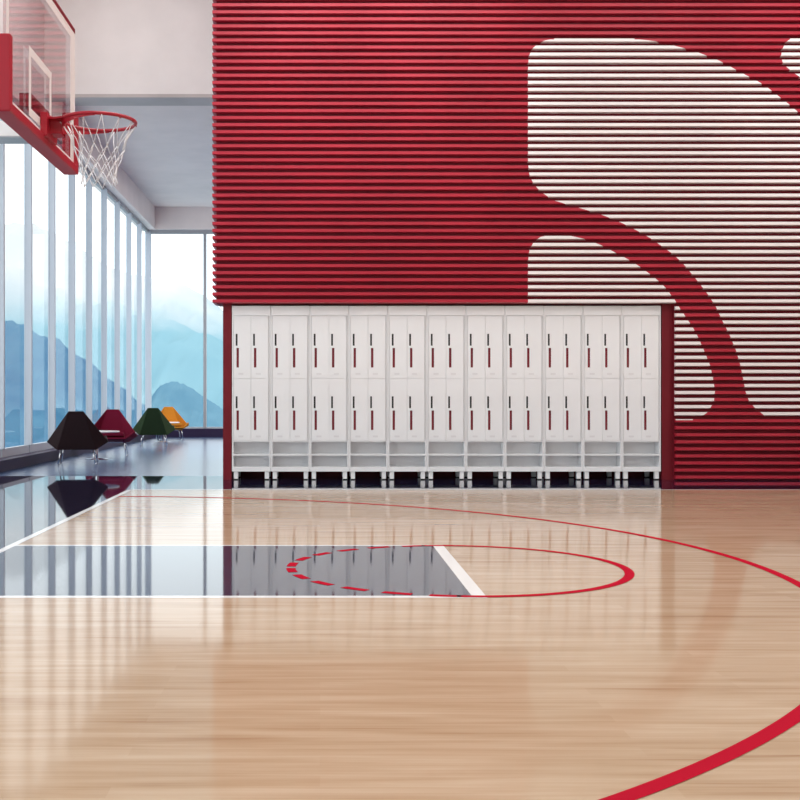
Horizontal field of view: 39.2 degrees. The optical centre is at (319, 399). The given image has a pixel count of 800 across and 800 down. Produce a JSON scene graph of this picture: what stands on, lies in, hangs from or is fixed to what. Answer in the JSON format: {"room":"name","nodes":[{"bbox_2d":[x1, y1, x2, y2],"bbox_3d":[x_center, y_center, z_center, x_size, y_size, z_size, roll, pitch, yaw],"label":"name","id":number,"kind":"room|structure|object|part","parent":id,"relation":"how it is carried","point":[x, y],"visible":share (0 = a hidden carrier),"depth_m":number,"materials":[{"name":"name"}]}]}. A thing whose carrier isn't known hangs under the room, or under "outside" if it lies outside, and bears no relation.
{"room":"indoor basketball court","nodes":[
{"label":"indoor basketball court","id":0,"kind":"room"},
{"bbox_2d":[0,121,19,135],"bbox_3d":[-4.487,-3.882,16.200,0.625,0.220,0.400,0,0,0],"label":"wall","id":1,"kind":"structure","parent":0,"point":[5,130],"depth_m":16.00,"materials":[{"name":"white paint"}]},
{"bbox_2d":[0,0,44,106],"bbox_3d":[-4.900,-6.317,6.750,0.200,3.310,25.500,0,0,0],"label":"wall","id":2,"kind":"structure","parent":0,"point":[26,17],"depth_m":18.30,"materials":[{"name":"white paint"}]},
{"bbox_2d":[0,95,28,457],"bbox_3d":[-4.760,-1.932,17.430,0.120,5.580,1.600,0,0,0],"label":"window frame","id":3,"kind":"structure","parent":2,"relation":"in","point":[16,450],"depth_m":16.63,"materials":[{"name":"grey metal"}]},
{"bbox_2d":[0,136,28,143],"bbox_3d":[-4.482,-3.762,16.190,0.635,0.020,0.420,0,0,0],"label":"trim","id":4,"kind":"structure","parent":2,"relation":"attached to","point":[3,139],"depth_m":16.18,"materials":[{"name":"grey metal"}]},
{"bbox_2d":[24,117,52,451],"bbox_3d":[-4.760,-1.932,19.030,0.120,5.580,1.600,0,0,0],"label":"window frame","id":5,"kind":"structure","parent":2,"relation":"in","point":[40,446],"depth_m":18.23,"materials":[{"name":"grey metal"}]},
{"bbox_2d":[45,0,213,93],"bbox_3d":[-3.265,-6.652,19.650,3.870,2.640,0.300,0,0,0],"label":"wall","id":6,"kind":"structure","parent":0,"point":[122,46],"depth_m":19.50,"materials":[{"name":"white paint"}]},
{"bbox_2d":[45,94,213,105],"bbox_3d":[-3.265,-5.302,19.775,3.870,0.060,0.550,0,0,0],"label":"trim","id":7,"kind":"structure","parent":6,"relation":"attached to","point":[80,99],"depth_m":19.63,"materials":[{"name":"white paint"}]},
{"bbox_2d":[45,102,214,230],"bbox_3d":[-3.260,-5.027,25.550,3.480,0.610,11.500,0,0,0],"label":"trim","id":8,"kind":"structure","parent":6,"relation":"attached to","point":[126,191],"depth_m":27.96,"materials":[{"name":"grey paint"}]},
{"bbox_2d":[151,230,206,427],"bbox_3d":[-3.927,-1.947,31.080,1.546,5.550,0.120,0,0,0],"label":"window","id":9,"kind":"structure","parent":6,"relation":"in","point":[203,232],"depth_m":31.02,"materials":[{"name":"grey metal"}]},
{"bbox_2d":[206,230,222,427],"bbox_3d":[-2.352,-1.947,31.080,1.684,5.550,0.120,0,0,0],"label":"window","id":10,"kind":"structure","parent":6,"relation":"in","point":[207,231],"depth_m":31.03,"materials":[{"name":"grey metal"}]},
{"bbox_2d":[69,106,213,206],"bbox_3d":[2.150,-5.452,25.550,14.700,0.240,11.500,0,0,0],"label":"ceiling","id":11,"kind":"structure","parent":0,"point":[168,156],"depth_m":23.72,"materials":[{"name":"grey paint"}]},
{"bbox_2d":[0,437,799,799],"bbox_3d":[2.150,1.152,12.650,14.700,0.252,37.300,0,0,0],"label":"floor","id":12,"kind":"structure","parent":0,"point":[171,628],"depth_m":4.88,"materials":[{"name":"brown wood"}]},
{"bbox_2d":[0,0,136,188],"bbox_3d":[-2.362,-0.760,6.865,2.476,3.577,1.710,0,0,0],"label":"basketball hoop","id":13,"kind":"object","parent":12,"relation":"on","point":[43,139],"visible":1,"depth_m":6.78,"materials":[{"name":"red metal"}]},
{"bbox_3d":[-1.665,-1.665,6.870,0.042,0.145,0.260,0,0,0],"label":"plate","id":14,"kind":"part","parent":13,"relation":"part of","materials":[{"name":"red metal"}]},
{"bbox_3d":[-1.697,-2.534,6.855,0.024,0.030,1.690,0,0,0],"label":"rail","id":15,"kind":"part","parent":13,"relation":"part of","materials":[{"name":"red metal"}]},
{"bbox_3d":[-1.698,-2.245,7.693,0.023,0.547,0.014,0,0,0],"label":"rail","id":16,"kind":"part","parent":13,"relation":"part of","materials":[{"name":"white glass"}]},
{"bbox_2d":[47,411,107,464],"bbox_3d":[-3.882,0.602,17.953,0.967,0.850,0.756,0,0,-7],"label":"lounge chair","id":17,"kind":"object","parent":12,"relation":"on","point":[76,431],"visible":1,"depth_m":17.67,"materials":[{"name":"brown fabric"}]},
{"bbox_2d":[0,433,155,472],"bbox_3d":[-4.702,0.943,12.400,0.396,0.170,36.800,0,0,0],"label":"baseboard","id":18,"kind":"structure","parent":12,"relation":"on","point":[9,463],"depth_m":18.29,"materials":[{"name":"paint"}]},
{"bbox_2d":[48,139,61,447],"bbox_3d":[-4.760,-1.932,20.630,0.120,5.580,1.600,0,0,0],"label":"window frame","id":19,"kind":"structure","parent":18,"relation":"on","point":[51,168],"depth_m":19.83,"materials":[{"name":"grey metal"}]},
{"bbox_2d":[68,164,88,410],"bbox_3d":[-4.760,-1.932,22.230,0.120,5.580,1.600,0,0,0],"label":"window frame","id":20,"kind":"structure","parent":18,"relation":"on","point":[71,178],"depth_m":21.43,"materials":[{"name":"grey metal"}]},
{"bbox_2d":[86,171,103,420],"bbox_3d":[-4.760,-1.932,23.830,0.120,5.580,1.600,0,0,0],"label":"window frame","id":21,"kind":"structure","parent":18,"relation":"on","point":[88,185],"depth_m":23.03,"materials":[{"name":"grey metal"}]},
{"bbox_2d":[101,186,116,415],"bbox_3d":[-4.760,-1.932,25.430,0.120,5.580,1.600,0,0,0],"label":"window frame","id":22,"kind":"structure","parent":18,"relation":"on","point":[104,193],"depth_m":24.63,"materials":[{"name":"grey metal"}]},
{"bbox_2d":[114,199,128,409],"bbox_3d":[-4.760,-1.932,27.030,0.120,5.580,1.600,0,0,0],"label":"window","id":23,"kind":"structure","parent":18,"relation":"on","point":[117,205],"depth_m":26.23,"materials":[{"name":"grey metal"}]},
{"bbox_2d":[126,211,138,432],"bbox_3d":[-4.760,-1.932,28.630,0.120,5.580,1.600,0,0,0],"label":"window","id":24,"kind":"structure","parent":18,"relation":"on","point":[130,215],"depth_m":27.83,"materials":[{"name":"grey metal"}]},
{"bbox_2d":[137,221,150,421],"bbox_3d":[-4.770,-1.932,30.285,0.160,5.580,1.710,0,0,0],"label":"window","id":25,"kind":"structure","parent":18,"relation":"on","point":[140,226],"depth_m":31.04,"materials":[{"name":"clear glass"}]},
{"bbox_2d":[86,430,119,459],"bbox_3d":[-3.876,0.783,19.450,0.780,0.490,0.780,0,0,0],"label":"side table","id":26,"kind":"object","parent":12,"relation":"on","point":[101,431],"visible":0.56,"depth_m":19.34,"materials":[{"name":"white laminate"}]},
{"bbox_2d":[94,409,137,455],"bbox_3d":[-3.870,0.602,20.747,0.967,0.850,0.756,0,0,-6],"label":"lounge chair","id":27,"kind":"object","parent":12,"relation":"on","point":[111,419],"visible":0.62,"depth_m":21.01,"materials":[{"name":"fabric"}]},
{"bbox_2d":[102,432,124,437],"bbox_3d":[-3.862,0.657,20.670,0.509,0.137,0.560,0,0,-6],"label":"seat cushion","id":28,"kind":"object","parent":27,"relation":"on","point":[119,434],"depth_m":20.41,"materials":[{"name":"fabric"}]},
{"bbox_2d":[133,408,174,445],"bbox_3d":[-3.768,0.602,25.403,0.967,0.850,0.756,0,0,-5],"label":"lounge chair","id":29,"kind":"object","parent":12,"relation":"on","point":[153,421],"visible":0.98,"depth_m":25.12,"materials":[{"name":"green fabric"}]},
{"bbox_2d":[158,407,188,439],"bbox_3d":[-3.860,0.602,28.897,0.967,0.850,0.756,0,0,-16],"label":"lounge chair","id":30,"kind":"object","parent":12,"relation":"on","point":[170,413],"visible":0.66,"depth_m":29.18,"materials":[{"name":"orange fabric"}]},
{"bbox_2d":[171,423,181,426],"bbox_3d":[-3.839,0.657,28.823,0.509,0.137,0.560,0,0,-16],"label":"seat cushion","id":31,"kind":"object","parent":30,"relation":"on","point":[175,424],"depth_m":28.59,"materials":[{"name":"orange fabric"}]},
{"bbox_2d":[157,428,222,436],"bbox_3d":[-3.010,0.908,30.900,2.980,0.240,0.200,0,0,0],"label":"baseboard","id":32,"kind":"structure","parent":12,"relation":"on","point":[187,432],"depth_m":30.80,"materials":[{"name":"paint"}]},
{"bbox_2d":[232,306,270,479],"bbox_3d":[-0.884,-0.093,14.657,0.498,2.241,0.506,0,0,0],"label":"locker","id":33,"kind":"object","parent":12,"relation":"on","point":[251,325],"visible":0.98,"depth_m":14.41,"materials":[{"name":"white metal"}]},
{"bbox_3d":[-1.000,-0.681,14.416,0.221,0.802,0.020,0,0,0],"label":"door","id":34,"kind":"part","parent":33,"relation":"part of","materials":[{"name":"white metal"}]},
{"bbox_3d":[-1.000,0.124,14.416,0.221,0.802,0.020,0,0,0],"label":"door","id":35,"kind":"part","parent":33,"relation":"part of","materials":[{"name":"white metal"}]},
{"bbox_2d":[233,453,268,455],"bbox_3d":[-0.884,0.707,14.509,0.462,0.018,0.198,0,0,0],"label":"shelf","id":36,"kind":"object","parent":33,"relation":"attached to","point":[234,454],"depth_m":14.41,"materials":[{"name":"white metal"}]},
{"bbox_3d":[-0.775,-0.681,14.416,0.224,0.802,0.020,0,0,0],"label":"door","id":37,"kind":"part","parent":33,"relation":"part of","materials":[{"name":"white metal"}]},
{"bbox_3d":[-0.775,0.124,14.416,0.224,0.802,0.020,0,0,0],"label":"door","id":38,"kind":"part","parent":33,"relation":"part of","materials":[{"name":"white metal"}]},
{"bbox_2d":[271,306,309,479],"bbox_3d":[-0.381,-0.093,14.657,0.498,2.241,0.506,0,0,0],"label":"locker","id":39,"kind":"object","parent":12,"relation":"on","point":[290,325],"visible":1,"depth_m":14.41,"materials":[{"name":"white metal"}]},
{"bbox_3d":[-0.498,-0.681,14.416,0.221,0.802,0.020,0,0,0],"label":"door","id":40,"kind":"part","parent":39,"relation":"part of","materials":[{"name":"white metal"}]},
{"bbox_3d":[-0.498,0.124,14.416,0.221,0.802,0.020,0,0,0],"label":"door","id":41,"kind":"part","parent":39,"relation":"part of","materials":[{"name":"white metal"}]},
{"bbox_2d":[272,453,307,455],"bbox_3d":[-0.381,0.707,14.509,0.462,0.018,0.198,0,0,0],"label":"shelf","id":42,"kind":"object","parent":39,"relation":"attached to","point":[273,454],"depth_m":14.41,"materials":[{"name":"white metal"}]},
{"bbox_3d":[-0.273,-0.681,14.416,0.224,0.802,0.020,0,0,0],"label":"door","id":43,"kind":"part","parent":39,"relation":"part of","materials":[{"name":"white metal"}]},
{"bbox_3d":[-0.273,0.124,14.416,0.224,0.802,0.020,0,0,0],"label":"door","id":44,"kind":"part","parent":39,"relation":"part of","materials":[{"name":"white metal"}]},
{"bbox_2d":[310,306,348,479],"bbox_3d":[0.121,-0.093,14.657,0.498,2.241,0.506,0,0,0],"label":"locker","id":45,"kind":"object","parent":12,"relation":"on","point":[329,325],"visible":1,"depth_m":14.41,"materials":[{"name":"white metal"}]},
{"bbox_3d":[0.004,-0.681,14.416,0.221,0.802,0.020,0,0,0],"label":"door","id":46,"kind":"part","parent":45,"relation":"part of","materials":[{"name":"white metal"}]},
{"bbox_3d":[0.004,0.124,14.416,0.221,0.802,0.020,0,0,0],"label":"door","id":47,"kind":"part","parent":45,"relation":"part of","materials":[{"name":"white metal"}]},
{"bbox_2d":[311,453,346,455],"bbox_3d":[0.121,0.707,14.509,0.462,0.018,0.198,0,0,0],"label":"shelf","id":48,"kind":"object","parent":45,"relation":"attached to","point":[312,454],"depth_m":14.41,"materials":[{"name":"white metal"}]},
{"bbox_3d":[0.230,-0.681,14.416,0.224,0.802,0.020,0,0,0],"label":"door","id":49,"kind":"part","parent":45,"relation":"part of","materials":[{"name":"white metal"}]},
{"bbox_3d":[0.230,0.124,14.416,0.224,0.802,0.020,0,0,0],"label":"door","id":50,"kind":"part","parent":45,"relation":"part of","materials":[{"name":"white metal"}]},
{"bbox_2d":[349,306,387,479],"bbox_3d":[0.623,-0.093,14.657,0.498,2.241,0.506,0,0,0],"label":"locker","id":51,"kind":"object","parent":12,"relation":"on","point":[368,325],"visible":0.98,"depth_m":14.41,"materials":[{"name":"white metal"}]},
{"bbox_3d":[0.507,-0.681,14.416,0.221,0.802,0.020,0,0,0],"label":"door","id":52,"kind":"part","parent":51,"relation":"part of","materials":[{"name":"white metal"}]},
{"bbox_3d":[0.507,0.124,14.416,0.221,0.802,0.020,0,0,0],"label":"door","id":53,"kind":"part","parent":51,"relation":"part of","materials":[{"name":"white metal"}]},
{"bbox_2d":[350,453,385,455],"bbox_3d":[0.623,0.707,14.509,0.462,0.018,0.198,0,0,0],"label":"shelf","id":54,"kind":"object","parent":51,"relation":"attached to","point":[351,454],"depth_m":14.41,"materials":[{"name":"white metal"}]},
{"bbox_3d":[0.732,-0.681,14.416,0.224,0.802,0.020,0,0,0],"label":"door","id":55,"kind":"part","parent":51,"relation":"part of","materials":[{"name":"white metal"}]},
{"bbox_3d":[0.732,0.124,14.416,0.224,0.802,0.020,0,0,0],"label":"door","id":56,"kind":"part","parent":51,"relation":"part of","materials":[{"name":"white metal"}]},
{"bbox_2d":[388,306,426,479],"bbox_3d":[1.126,-0.093,14.657,0.498,2.241,0.506,0,0,0],"label":"locker","id":57,"kind":"object","parent":12,"relation":"on","point":[407,325],"visible":0.89,"depth_m":14.41,"materials":[{"name":"white metal"}]},
{"bbox_3d":[1.009,-0.681,14.416,0.221,0.802,0.020,0,0,0],"label":"door","id":58,"kind":"part","parent":57,"relation":"part of","materials":[{"name":"white metal"}]},
{"bbox_3d":[1.009,0.124,14.416,0.221,0.802,0.020,0,0,0],"label":"door","id":59,"kind":"part","parent":57,"relation":"part of","materials":[{"name":"white metal"}]},
{"bbox_2d":[389,453,424,455],"bbox_3d":[1.126,0.707,14.509,0.462,0.018,0.198,0,0,0],"label":"shelf","id":60,"kind":"object","parent":57,"relation":"attached to","point":[390,454],"depth_m":14.41,"materials":[{"name":"white metal"}]},
{"bbox_3d":[1.235,-0.681,14.416,0.224,0.802,0.020,0,0,0],"label":"door","id":61,"kind":"part","parent":57,"relation":"part of","materials":[{"name":"white metal"}]},
{"bbox_3d":[1.235,0.124,14.416,0.224,0.802,0.020,0,0,0],"label":"door","id":62,"kind":"part","parent":57,"relation":"part of","materials":[{"name":"white metal"}]},
{"bbox_2d":[425,306,465,479],"bbox_3d":[1.628,-0.093,14.657,0.498,2.241,0.506,0,0,0],"label":"locker","id":63,"kind":"object","parent":12,"relation":"on","point":[446,325],"visible":0.92,"depth_m":14.41,"materials":[{"name":"white metal"}]},
{"bbox_3d":[1.512,-0.681,14.416,0.221,0.802,0.020,0,0,0],"label":"door","id":64,"kind":"part","parent":63,"relation":"part of","materials":[{"name":"white metal"}]},
{"bbox_3d":[1.512,0.124,14.416,0.221,0.802,0.020,0,0,0],"label":"door","id":65,"kind":"part","parent":63,"relation":"part of","materials":[{"name":"white metal"}]},
{"bbox_2d":[428,453,463,455],"bbox_3d":[1.628,0.707,14.509,0.462,0.018,0.198,0,0,0],"label":"shelf","id":66,"kind":"object","parent":63,"relation":"attached to","point":[429,454],"depth_m":14.41,"materials":[{"name":"white metal"}]},
{"bbox_3d":[1.737,-0.681,14.416,0.224,0.802,0.020,0,0,0],"label":"door","id":67,"kind":"part","parent":63,"relation":"part of","materials":[{"name":"white metal"}]},
{"bbox_3d":[1.737,0.124,14.416,0.224,0.802,0.020,0,0,0],"label":"door","id":68,"kind":"part","parent":63,"relation":"part of","materials":[{"name":"white metal"}]},
{"bbox_2d":[464,306,504,479],"bbox_3d":[2.131,-0.093,14.657,0.498,2.241,0.506,0,0,0],"label":"locker","id":69,"kind":"object","parent":12,"relation":"on","point":[485,325],"visible":0.91,"depth_m":14.41,"materials":[{"name":"white metal"}]},
{"bbox_3d":[2.014,-0.681,14.416,0.221,0.802,0.020,0,0,0],"label":"door","id":70,"kind":"part","parent":69,"relation":"part of","materials":[{"name":"white metal"}]},
{"bbox_3d":[2.014,0.124,14.416,0.221,0.802,0.020,0,0,0],"label":"door","id":71,"kind":"part","parent":69,"relation":"part of","materials":[{"name":"white metal"}]},
{"bbox_2d":[467,453,502,455],"bbox_3d":[2.131,0.707,14.509,0.462,0.018,0.198,0,0,0],"label":"shelf","id":72,"kind":"object","parent":69,"relation":"attached to","point":[468,454],"depth_m":14.41,"materials":[{"name":"white metal"}]},
{"bbox_3d":[2.239,-0.681,14.416,0.224,0.802,0.020,0,0,0],"label":"door","id":73,"kind":"part","parent":69,"relation":"part of","materials":[{"name":"white metal"}]},
{"bbox_3d":[2.239,0.124,14.416,0.224,0.802,0.020,0,0,0],"label":"door","id":74,"kind":"part","parent":69,"relation":"part of","materials":[{"name":"white metal"}]},
{"bbox_2d":[503,306,543,479],"bbox_3d":[2.633,-0.093,14.657,0.498,2.241,0.506,0,0,0],"label":"locker","id":75,"kind":"object","parent":12,"relation":"on","point":[524,325],"visible":0.86,"depth_m":14.41,"materials":[{"name":"white metal"}]},
{"bbox_3d":[2.516,-0.681,14.416,0.221,0.802,0.020,0,0,0],"label":"door","id":76,"kind":"part","parent":75,"relation":"part of","materials":[{"name":"white metal"}]},
{"bbox_3d":[2.516,0.124,14.416,0.221,0.802,0.020,0,0,0],"label":"door","id":77,"kind":"part","parent":75,"relation":"part of","materials":[{"name":"white metal"}]},
{"bbox_2d":[507,453,541,455],"bbox_3d":[2.633,0.707,14.509,0.462,0.018,0.198,0,0,0],"label":"shelf","id":78,"kind":"object","parent":75,"relation":"attached to","point":[508,454],"depth_m":14.41,"materials":[{"name":"white metal"}]},
{"bbox_3d":[2.742,-0.681,14.416,0.224,0.802,0.020,0,0,0],"label":"door","id":79,"kind":"part","parent":75,"relation":"part of","materials":[{"name":"white metal"}]},
{"bbox_3d":[2.742,0.124,14.416,0.224,0.802,0.020,0,0,0],"label":"door","id":80,"kind":"part","parent":75,"relation":"part of","materials":[{"name":"white metal"}]},
{"bbox_2d":[542,306,582,479],"bbox_3d":[3.135,-0.093,14.657,0.498,2.241,0.506,0,0,0],"label":"locker","id":81,"kind":"object","parent":12,"relation":"on","point":[563,325],"visible":0.84,"depth_m":14.41,"materials":[{"name":"white metal"}]},
{"bbox_3d":[3.019,-0.681,14.416,0.221,0.802,0.020,0,0,0],"label":"door","id":82,"kind":"part","parent":81,"relation":"part of","materials":[{"name":"white metal"}]},
{"bbox_3d":[3.019,0.124,14.416,0.221,0.802,0.020,0,0,0],"label":"door","id":83,"kind":"part","parent":81,"relation":"part of","materials":[{"name":"white metal"}]},
{"bbox_2d":[546,453,580,455],"bbox_3d":[3.135,0.707,14.509,0.462,0.018,0.198,0,0,0],"label":"shelf","id":84,"kind":"object","parent":81,"relation":"attached to","point":[547,454],"depth_m":14.41,"materials":[{"name":"white metal"}]},
{"bbox_3d":[3.244,-0.681,14.416,0.224,0.802,0.020,0,0,0],"label":"door","id":85,"kind":"part","parent":81,"relation":"part of","materials":[{"name":"white metal"}]},
{"bbox_3d":[3.244,0.124,14.416,0.224,0.802,0.020,0,0,0],"label":"door","id":86,"kind":"part","parent":81,"relation":"part of","materials":[{"name":"white metal"}]},
{"bbox_2d":[583,306,621,479],"bbox_3d":[3.638,-0.093,14.657,0.498,2.241,0.506,0,0,0],"label":"locker","id":87,"kind":"object","parent":12,"relation":"on","point":[602,325],"visible":0.87,"depth_m":14.41,"materials":[{"name":"white metal"}]},
{"bbox_3d":[3.521,-0.681,14.416,0.221,0.802,0.020,0,0,0],"label":"door","id":88,"kind":"part","parent":87,"relation":"part of","materials":[{"name":"white metal"}]},
{"bbox_3d":[3.521,0.124,14.416,0.221,0.802,0.020,0,0,0],"label":"door","id":89,"kind":"part","parent":87,"relation":"part of","materials":[{"name":"white metal"}]},
{"bbox_2d":[585,453,619,455],"bbox_3d":[3.638,0.707,14.509,0.462,0.018,0.198,0,0,0],"label":"shelf","id":90,"kind":"object","parent":87,"relation":"attached to","point":[586,454],"depth_m":14.41,"materials":[{"name":"white metal"}]},
{"bbox_3d":[3.747,-0.681,14.416,0.224,0.802,0.020,0,0,0],"label":"door","id":91,"kind":"part","parent":87,"relation":"part of","materials":[{"name":"white metal"}]},
{"bbox_3d":[3.747,0.124,14.416,0.224,0.802,0.020,0,0,0],"label":"door","id":92,"kind":"part","parent":87,"relation":"part of","materials":[{"name":"white metal"}]},
{"bbox_2d":[614,306,660,479],"bbox_3d":[4.140,-0.093,14.657,0.498,2.241,0.506,0,0,0],"label":"locker","id":93,"kind":"object","parent":12,"relation":"on","point":[641,325],"visible":0.81,"depth_m":14.41,"materials":[{"name":"white metal"}]},
{"bbox_3d":[4.024,-0.681,14.416,0.221,0.802,0.020,0,0,0],"label":"door","id":94,"kind":"part","parent":93,"relation":"part of","materials":[{"name":"white metal"}]},
{"bbox_3d":[4.024,0.124,14.416,0.221,0.802,0.020,0,0,0],"label":"door","id":95,"kind":"part","parent":93,"relation":"part of","materials":[{"name":"white metal"}]},
{"bbox_2d":[624,453,658,455],"bbox_3d":[4.140,0.707,14.509,0.462,0.018,0.198,0,0,0],"label":"shelf","id":96,"kind":"object","parent":93,"relation":"attached to","point":[625,454],"depth_m":14.41,"materials":[{"name":"white metal"}]},
{"bbox_3d":[4.249,-0.681,14.416,0.224,0.802,0.020,0,0,0],"label":"door","id":97,"kind":"part","parent":93,"relation":"part of","materials":[{"name":"white metal"}]},
{"bbox_3d":[4.249,0.124,14.416,0.224,0.802,0.020,0,0,0],"label":"door","id":98,"kind":"part","parent":93,"relation":"part of","materials":[{"name":"white metal"}]},
{"bbox_2d":[217,303,673,306],"bbox_3d":[4.088,-4.603,17.177,10.825,6.738,5.647,0,0,0],"label":"wall","id":99,"kind":"structure","parent":0,"point":[219,304],"depth_m":14.46,"materials":[{"name":"red paint"}]},
{"bbox_2d":[212,0,799,478],"bbox_3d":[4.061,-3.446,14.550,10.877,8.920,0.500,0,0,0],"label":"wall","id":100,"kind":"structure","parent":99,"relation":"attached to","point":[365,151],"depth_m":14.32,"materials":[{"name":"red paint"}]},
{"bbox_2d":[223,304,799,479],"bbox_3d":[4.125,-0.103,17.177,10.750,2.262,5.647,0,0,0],"label":"wall","id":101,"kind":"structure","parent":0,"point":[667,310],"depth_m":14.42,"materials":[{"name":"red paint"}]},
{"label":"valley","id":102,"kind":"object","parent":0,"visible":0},
{"bbox_2d":[5,320,156,447],"bbox_3d":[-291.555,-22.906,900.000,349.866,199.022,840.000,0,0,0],"label":"mountain","id":103,"kind":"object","parent":102,"relation":"on","point":[14,333],"visible":0.3,"depth_m":790.81},
{"bbox_2d":[5,222,222,408],"bbox_3d":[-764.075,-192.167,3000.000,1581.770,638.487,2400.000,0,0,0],"label":"mountain","id":104,"kind":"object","parent":102,"relation":"on","point":[176,308],"visible":0.34,"depth_m":2479.66},
{"bbox_2d":[151,381,222,426],"bbox_3d":[-154.156,21.952,1500.000,227.882,93.857,340.000,0,0,0],"label":"mountain","id":105,"kind":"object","parent":102,"relation":"on","point":[185,400],"visible":0.23,"depth_m":1452.39}
]}

